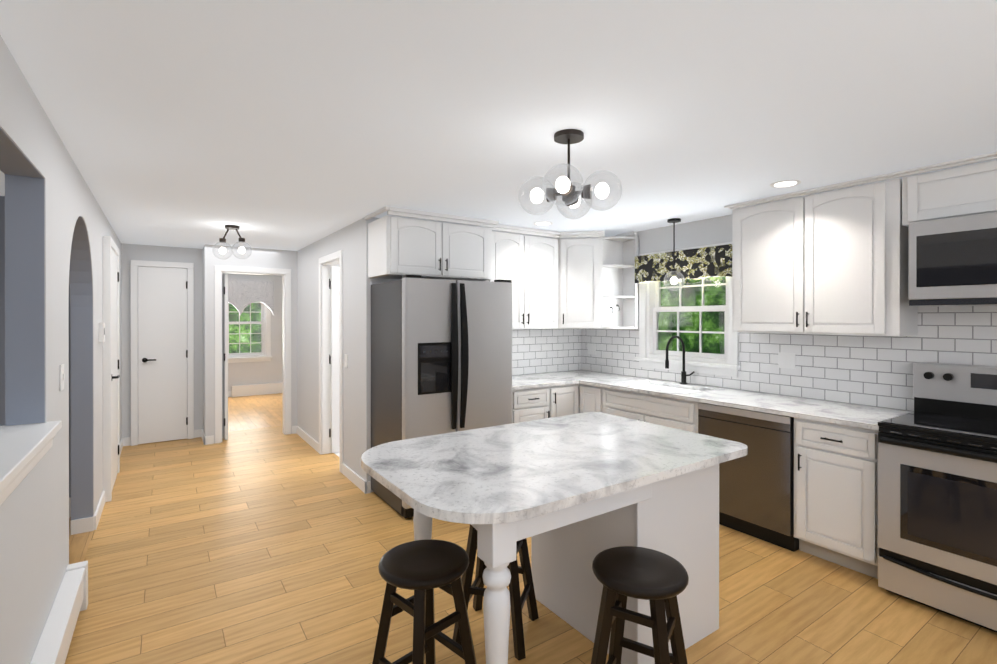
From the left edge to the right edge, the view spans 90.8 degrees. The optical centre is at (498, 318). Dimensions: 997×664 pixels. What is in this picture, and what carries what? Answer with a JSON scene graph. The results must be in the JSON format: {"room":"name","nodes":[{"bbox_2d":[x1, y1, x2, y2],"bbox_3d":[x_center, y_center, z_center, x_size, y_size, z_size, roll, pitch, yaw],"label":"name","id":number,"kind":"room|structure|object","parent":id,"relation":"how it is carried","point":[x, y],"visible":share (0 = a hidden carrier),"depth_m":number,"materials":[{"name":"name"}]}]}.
{"room":"kitchen","nodes":[
{"label":"kitchen","id":0,"kind":"room"},
{"bbox_2d":[0,196,70,497],"bbox_3d":[-4.579,0.303,2.692,3.500,2.300,0.120,0,0,-34],"label":"wall","id":1,"kind":"structure","parent":0,"point":[2,310],"depth_m":3.39,"materials":[{"name":"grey paint"}]},
{"bbox_2d":[69,498,70,516],"bbox_3d":[-4.509,1.383,2.660,3.418,0.140,0.015,0,0,-34],"label":"baseboard","id":2,"kind":"structure","parent":1,"relation":"attached to","point":[69,507],"depth_m":3.59,"materials":[{"name":"white"}]},
{"bbox_2d":[0,35,121,663],"bbox_3d":[-1.893,0.305,1.961,0.120,2.300,8.890,0,0,-34],"label":"wall","id":3,"kind":"structure","parent":0,"point":[58,227],"depth_m":2.01,"materials":[{"name":"grey paint"}]},
{"bbox_2d":[0,420,61,504],"bbox_3d":[-1.211,0.481,0.973,0.195,0.103,2.510,0,0,-34],"label":"ledge","id":4,"kind":"object","parent":3,"relation":"attached to","point":[24,449],"visible":1,"depth_m":1.67,"materials":[{"name":"white wood"}]},
{"bbox_2d":[30,561,87,663],"bbox_3d":[-1.239,1.344,1.180,0.080,0.225,3.140,0,0,-34],"label":"baseboard heater","id":5,"kind":"object","parent":3,"relation":"attached to","point":[70,603],"visible":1,"depth_m":2.08,"materials":[{"name":"white metal"}]},
{"bbox_2d":[59,364,64,390],"bbox_3d":[-2.047,0.274,2.307,0.014,0.120,0.075,0,0,-34],"label":"switch plate","id":6,"kind":"object","parent":3,"relation":"attached to","point":[61,377],"depth_m":2.28,"materials":[{"name":"white plastic"}]},
{"bbox_2d":[92,491,104,530],"bbox_3d":[-2.939,1.404,3.620,0.014,0.095,0.614,0,0,-34],"label":"baseboard","id":7,"kind":"structure","parent":3,"relation":"attached to","point":[95,519],"depth_m":3.51,"materials":[{"name":"white wood"}]},
{"bbox_2d":[99,323,104,341],"bbox_3d":[-2.969,0.101,3.678,0.032,0.140,0.100,0,0,-34],"label":"thermostat","id":8,"kind":"object","parent":3,"relation":"attached to","point":[101,332],"visible":1,"depth_m":3.64,"materials":[{"name":"white plastic"}]},
{"bbox_2d":[103,236,119,501],"bbox_3d":[-3.357,0.397,4.266,0.051,2.105,0.920,0,0,-34],"label":"trim","id":9,"kind":"structure","parent":3,"relation":"attached to","point":[108,243],"depth_m":3.89,"materials":[{"name":"white wood"}]},
{"bbox_2d":[111,248,119,489],"bbox_3d":[-3.342,0.428,4.285,0.086,2.028,0.796,0,0,-34],"label":"door","id":10,"kind":"structure","parent":3,"relation":"in","point":[115,376],"depth_m":4.31,"materials":[{"name":"white wood"}]},
{"bbox_2d":[120,437,125,454],"bbox_3d":[-3.946,1.400,5.114,0.030,0.095,1.130,0,0,-34],"label":"baseboard","id":11,"kind":"structure","parent":3,"relation":"attached to","point":[123,440],"depth_m":5.49,"materials":[{"name":"white wood"}]},
{"bbox_2d":[121,243,202,444],"bbox_3d":[-3.983,0.296,5.842,1.030,2.300,0.120,0,0,-34],"label":"wall","id":12,"kind":"structure","parent":0,"point":[129,252],"depth_m":5.75,"materials":[{"name":"grey paint"}]},
{"bbox_2d":[130,260,193,445],"bbox_3d":[-3.939,0.389,5.769,0.610,2.115,0.051,0,0,-34],"label":"trim","id":13,"kind":"structure","parent":12,"relation":"attached to","point":[134,264],"depth_m":5.69,"materials":[{"name":"white wood"}]},
{"bbox_2d":[138,266,187,443],"bbox_3d":[-3.920,0.419,5.754,0.486,2.038,0.086,0,0,-34],"label":"closet door","id":14,"kind":"structure","parent":12,"relation":"in","point":[162,354],"depth_m":5.75,"materials":[{"name":"white wood"}]},
{"bbox_2d":[203,244,216,442],"bbox_3d":[-3.446,0.296,5.863,0.120,2.300,0.450,0,0,-34],"label":"wall","id":15,"kind":"structure","parent":0,"point":[209,260],"depth_m":5.68,"materials":[{"name":"grey paint"}]},
{"bbox_2d":[198,429,208,444],"bbox_3d":[-3.500,1.399,5.820,0.060,0.095,0.464,0,0,-34],"label":"baseboard","id":16,"kind":"structure","parent":15,"relation":"attached to","point":[205,439],"depth_m":5.70,"materials":[{"name":"white wood"}]},
{"bbox_2d":[222,273,282,391],"bbox_3d":[-4.815,0.289,9.207,5.720,2.300,0.120,0,0,-34],"label":"wall","id":17,"kind":"structure","parent":0,"point":[250,373],"depth_m":9.40,"materials":[{"name":"grey paint"}]},
{"bbox_2d":[228,302,271,362],"bbox_3d":[-4.827,0.089,9.166,1.082,1.450,0.175,0,0,-34],"label":"window","id":18,"kind":"structure","parent":17,"relation":"in","point":[264,354],"depth_m":9.32,"materials":[{"name":"white"}]},
{"bbox_2d":[228,279,273,314],"bbox_3d":[-4.778,-0.391,9.093,1.132,0.660,0.060,0,0,-34],"label":"valance","id":19,"kind":"object","parent":17,"relation":"attached to","point":[243,295],"visible":0.62,"depth_m":9.15,"materials":[{"name":"fabric"}]},
{"bbox_2d":[217,245,296,434],"bbox_3d":[-2.891,0.296,6.041,1.000,2.300,0.120,0,0,-34],"label":"wall","id":20,"kind":"structure","parent":0,"point":[270,258],"depth_m":6.13,"materials":[{"name":"grey paint"}]},
{"bbox_2d":[222,274,227,439],"bbox_3d":[-3.465,0.454,6.065,0.160,1.968,0.675,0,0,-34],"label":"door","id":21,"kind":"structure","parent":20,"relation":"in","point":[224,356],"depth_m":5.84,"materials":[{"name":"white wood"}]},
{"bbox_2d":[215,265,290,443],"bbox_3d":[-2.977,0.413,5.973,0.830,2.065,0.137,0,0,-34],"label":"trim","id":22,"kind":"structure","parent":20,"relation":"attached to","point":[285,273],"depth_m":5.98,"materials":[{"name":"white wood"}]},
{"bbox_2d":[297,217,379,491],"bbox_3d":[-1.770,0.298,5.177,0.120,2.300,2.570,0,0,-34],"label":"wall","id":23,"kind":"structure","parent":0,"point":[351,241],"depth_m":4.50,"materials":[{"name":"grey paint"}]},
{"bbox_2d":[295,426,318,452],"bbox_3d":[-2.243,1.399,5.749,0.020,0.095,1.095,0,0,-34],"label":"baseboard","id":24,"kind":"structure","parent":23,"relation":"attached to","point":[312,442],"depth_m":5.71,"materials":[{"name":"white wood"}]},
{"bbox_2d":[319,250,342,472],"bbox_3d":[-1.649,0.401,4.982,0.137,2.095,0.820,0,0,-34],"label":"trim","id":25,"kind":"structure","parent":23,"relation":"attached to","point":[324,354],"depth_m":5.24,"materials":[{"name":"white wood"}]},
{"bbox_2d":[329,266,338,452],"bbox_3d":[-1.551,0.440,5.474,0.667,1.998,0.146,0,0,-34],"label":"door","id":26,"kind":"structure","parent":23,"relation":"in","point":[334,359],"depth_m":5.27,"materials":[{"name":"white wood"}]},
{"bbox_2d":[345,354,347,367],"bbox_3d":[-1.405,0.389,4.521,0.014,0.120,0.075,0,0,-34],"label":"switch plate","id":27,"kind":"object","parent":23,"relation":"attached to","point":[346,356],"depth_m":4.50,"materials":[{"name":"white plastic"}]},
{"bbox_2d":[342,463,369,493],"bbox_3d":[-1.274,1.402,4.339,0.024,0.095,0.649,0,0,-34],"label":"baseboard","id":28,"kind":"structure","parent":23,"relation":"attached to","point":[364,486],"depth_m":4.25,"materials":[{"name":"white wood"}]},
{"bbox_2d":[380,278,573,375],"bbox_3d":[-0.023,0.298,4.884,2.440,2.300,0.120,0,0,-34],"label":"wall","id":29,"kind":"structure","parent":0,"point":[382,280],"depth_m":4.18,"materials":[{"name":"grey paint"}]},
{"bbox_2d":[512,329,579,374],"bbox_3d":[0.310,0.328,5.034,1.440,0.480,0.006,0,0,-34],"label":"backsplash","id":30,"kind":"structure","parent":29,"relation":"attached to","point":[534,351],"depth_m":5.15,"materials":[{"name":"tile"}]},
{"bbox_2d":[0,0,996,266],"bbox_3d":[-2.510,-0.874,3.612,8.200,0.050,12.320,0,0,-34],"label":"ceiling","id":31,"kind":"structure","parent":0,"point":[274,124],"depth_m":1.92,"materials":[{"name":"white paint"}]},
{"bbox_2d":[212,225,251,259],"bbox_3d":[-2.442,-0.697,4.504,0.354,0.306,0.164,0,0,7],"label":"light","id":32,"kind":"object","parent":31,"relation":"hanging from","point":[222,250],"visible":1,"depth_m":4.49,"materials":[{"name":"glass"}]},
{"bbox_2d":[368,212,448,279],"bbox_3d":[-0.747,-0.565,4.050,0.522,0.450,0.430,0,0,-34],"label":"upper cabinet","id":33,"kind":"object","parent":31,"relation":"hanging from","point":[397,246],"depth_m":3.88,"materials":[{"name":"white wood"}]},
{"bbox_2d":[449,220,496,280],"bbox_3d":[-0.396,-0.565,4.289,0.555,0.450,0.430,0,0,-34],"label":"upper cabinet","id":34,"kind":"object","parent":31,"relation":"hanging from","point":[472,249],"depth_m":4.16,"materials":[{"name":"white wood"}]},
{"bbox_2d":[485,228,516,328],"bbox_3d":[0.002,-0.346,4.627,0.473,0.890,0.320,0,0,-34],"label":"upper cabinet","id":35,"kind":"object","parent":31,"relation":"hanging from","point":[506,242],"depth_m":4.50,"materials":[{"name":"white wood"}]},
{"bbox_2d":[513,228,556,328],"bbox_3d":[0.341,-0.359,4.826,0.540,0.915,0.371,0,0,-34],"label":"upper cabinet","id":36,"kind":"object","parent":31,"relation":"hanging from","point":[536,255],"depth_m":4.68,"materials":[{"name":"white wood"}]},
{"bbox_2d":[534,221,552,224],"bbox_3d":[0.397,-0.847,4.376,0.169,0.006,0.169,0,0,-43],"label":"recessed light","id":37,"kind":"object","parent":31,"relation":"in","point":[543,222],"depth_m":4.36,"materials":[{"name":"white"}]},
{"bbox_2d":[518,129,621,218],"bbox_3d":[0.323,-0.667,2.254,0.387,0.355,0.387,0,0,-27],"label":"chandelier","id":38,"kind":"object","parent":31,"relation":"hanging from","point":[567,192],"depth_m":2.23,"materials":[{"name":"glass"}]},
{"bbox_2d":[557,231,624,328],"bbox_3d":[0.813,-0.359,5.006,0.669,0.915,0.605,0,0,-34],"label":"upper cabinet","id":39,"kind":"object","parent":31,"relation":"hanging from","point":[590,271],"depth_m":4.81,"materials":[{"name":"white wood"}]},
{"bbox_2d":[664,218,684,290],"bbox_3d":[1.503,-0.545,4.204,0.170,0.609,0.170,0,0,-34],"label":"light","id":40,"kind":"object","parent":31,"relation":"hanging from","point":[674,280],"visible":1,"depth_m":4.20,"materials":[{"name":"black metal"}]},
{"bbox_2d":[729,192,792,333],"bbox_3d":[2.028,-0.371,3.530,0.321,0.944,0.563,0,0,-34],"label":"upper cabinet","id":41,"kind":"object","parent":31,"relation":"hanging from","point":[762,234],"depth_m":3.47,"materials":[{"name":"white wood"}]},
{"bbox_2d":[770,180,800,187],"bbox_3d":[1.798,-0.844,3.079,0.169,0.006,0.169,0,0,-43],"label":"recessed light","id":42,"kind":"object","parent":31,"relation":"in","point":[784,183],"depth_m":3.06,"materials":[{"name":"white"}]},
{"bbox_2d":[793,171,917,335],"bbox_3d":[2.282,-0.370,3.157,0.321,0.944,0.564,0,0,-34],"label":"upper cabinet","id":43,"kind":"object","parent":31,"relation":"hanging from","point":[834,262],"depth_m":3.02,"materials":[{"name":"white wood"}]},
{"bbox_2d":[901,152,996,227],"bbox_3d":[2.670,-0.688,2.586,0.321,0.304,0.795,0,0,-34],"label":"upper cabinet","id":44,"kind":"object","parent":31,"relation":"hanging from","point":[968,190],"depth_m":2.65,"materials":[{"name":"white wood"}]},
{"bbox_2d":[909,213,996,306],"bbox_3d":[2.626,-0.299,2.528,0.444,0.455,0.717,0,0,-34],"label":"microwave","id":45,"kind":"object","parent":44,"relation":"attached to","point":[952,261],"visible":1,"depth_m":2.56,"materials":[{"name":"silver metal"}]},
{"bbox_2d":[65,393,996,663],"bbox_3d":[-2.510,1.476,3.618,8.200,0.050,12.320,0,0,-34],"label":"floor","id":46,"kind":"structure","parent":0,"point":[270,545],"depth_m":2.67,"materials":[{"name":"brown wood"}]},
{"bbox_2d":[228,382,282,396],"bbox_3d":[-4.755,1.339,9.134,3.213,0.200,0.068,0,0,-34],"label":"baseboard heater","id":47,"kind":"object","parent":46,"relation":"on","point":[254,389],"visible":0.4,"depth_m":9.23,"materials":[{"name":"white metal"}]},
{"bbox_2d":[372,539,476,663],"bbox_3d":[-0.265,1.157,1.758,0.337,0.603,0.337,0,0,44],"label":"stool","id":48,"kind":"object","parent":46,"relation":"on","point":[422,569],"visible":1,"depth_m":1.74,"materials":[{"name":"black wood"}]},
{"bbox_2d":[371,275,511,518],"bbox_3d":[-0.457,0.567,4.039,0.946,1.767,0.766,0,0,-34],"label":"refrigerator","id":49,"kind":"object","parent":46,"relation":"on","point":[441,356],"visible":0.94,"depth_m":3.72,"materials":[{"name":"grey metal"}]},
{"bbox_2d":[453,524,538,660],"bbox_3d":[-0.007,1.156,2.284,0.337,0.603,0.337,0,0,16],"label":"stool","id":50,"kind":"object","parent":46,"relation":"on","point":[476,588],"visible":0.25,"depth_m":2.20,"materials":[{"name":"black wood"}]},
{"bbox_2d":[512,373,575,422],"bbox_3d":[0.230,1.009,4.587,0.780,0.878,0.641,0,0,-34],"label":"base cabinet","id":51,"kind":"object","parent":46,"relation":"on","point":[537,396],"depth_m":4.37,"materials":[{"name":"white wood"}]},
{"bbox_2d":[392,456,742,663],"bbox_3d":[0.302,1.032,2.192,1.337,0.846,0.830,0,0,-34],"label":"kitchen island","id":52,"kind":"object","parent":46,"relation":"on","point":[678,518],"depth_m":2.16,"materials":[{"name":"wood"}]},
{"bbox_2d":[361,412,747,535],"bbox_3d":[0.239,0.591,2.197,1.550,0.032,1.000,0,0,-34],"label":"island countertop","id":53,"kind":"structure","parent":52,"relation":"on","point":[489,479],"depth_m":1.95,"materials":[{"name":"white stone"}]},
{"bbox_2d":[591,546,688,663],"bbox_3d":[0.487,1.157,1.701,0.337,0.603,0.337,0,0,31],"label":"stool","id":54,"kind":"object","parent":46,"relation":"on","point":[658,580],"visible":1,"depth_m":1.66,"materials":[{"name":"black wood"}]},
{"bbox_2d":[548,336,912,578],"bbox_3d":[1.475,0.800,4.036,0.659,1.301,2.951,0,0,-34],"label":"base cabinet","id":55,"kind":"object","parent":46,"relation":"on","point":[836,482],"depth_m":2.96,"materials":[{"name":"white"}]},
{"bbox_2d":[698,402,798,551],"bbox_3d":[1.871,1.029,3.465,0.610,0.846,0.640,0,0,-34],"label":"dishwasher","id":56,"kind":"object","parent":46,"relation":"on","point":[756,491],"visible":0.58,"depth_m":3.21,"materials":[{"name":"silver metal"}]},
{"bbox_2d":[878,362,996,632],"bbox_3d":[2.484,0.859,2.467,0.751,1.190,0.761,0,0,-34],"label":"stove","id":57,"kind":"object","parent":46,"relation":"on","point":[937,496],"visible":1,"depth_m":2.44,"materials":[{"name":"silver metal"}]},
{"bbox_2d":[586,215,905,410],"bbox_3d":[2.587,0.302,3.110,0.120,2.300,5.750,0,0,-34],"label":"wall","id":58,"kind":"structure","parent":0,"point":[715,230],"depth_m":4.34,"materials":[{"name":"grey paint"}]},
{"bbox_2d":[588,343,595,354],"bbox_3d":[1.008,0.327,5.307,0.008,0.116,0.120,0,0,-34],"label":"electrical outlet plate","id":59,"kind":"object","parent":58,"relation":"attached to","point":[591,347],"depth_m":5.30,"materials":[{"name":"white plastic"}]},
{"bbox_2d":[635,242,740,376],"bbox_3d":[1.684,-0.078,4.387,0.175,1.095,1.030,0,0,-34],"label":"kitchen window","id":60,"kind":"structure","parent":58,"relation":"in","point":[727,362],"depth_m":4.41,"materials":[{"name":"white wood"}]},
{"bbox_2d":[635,244,731,282],"bbox_3d":[1.606,-0.468,4.334,0.075,0.255,0.960,0,0,-34],"label":"valance","id":61,"kind":"object","parent":60,"relation":"attached to","point":[705,262],"visible":0.88,"depth_m":4.23,"materials":[{"name":"fabric"}]},
{"bbox_2d":[778,352,794,368],"bbox_3d":[2.138,0.311,3.645,0.008,0.116,0.120,0,0,-34],"label":"electrical outlet plate","id":62,"kind":"object","parent":58,"relation":"attached to","point":[786,360],"depth_m":3.64,"materials":[{"name":"white plastic"}]},
{"bbox_2d":[580,306,996,410],"bbox_3d":[1.995,0.261,3.868,0.006,0.820,3.830,0,0,-34],"label":"backsplash","id":63,"kind":"structure","parent":58,"relation":"attached to","point":[875,371],"depth_m":3.35,"materials":[{"name":"tile"}]},
{"label":"outside","id":64,"kind":"structure","parent":0,"visible":0},
{"bbox_2d":[229,303,260,352],"bbox_3d":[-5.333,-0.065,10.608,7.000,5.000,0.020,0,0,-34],"label":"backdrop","id":65,"kind":"structure","parent":64,"point":[256,337],"depth_m":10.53,"materials":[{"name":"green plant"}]},
{"bbox_2d":[658,276,725,353],"bbox_3d":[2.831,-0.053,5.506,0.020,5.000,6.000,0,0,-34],"label":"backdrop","id":66,"kind":"structure","parent":64,"point":[720,321],"depth_m":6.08,"materials":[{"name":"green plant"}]}
]}

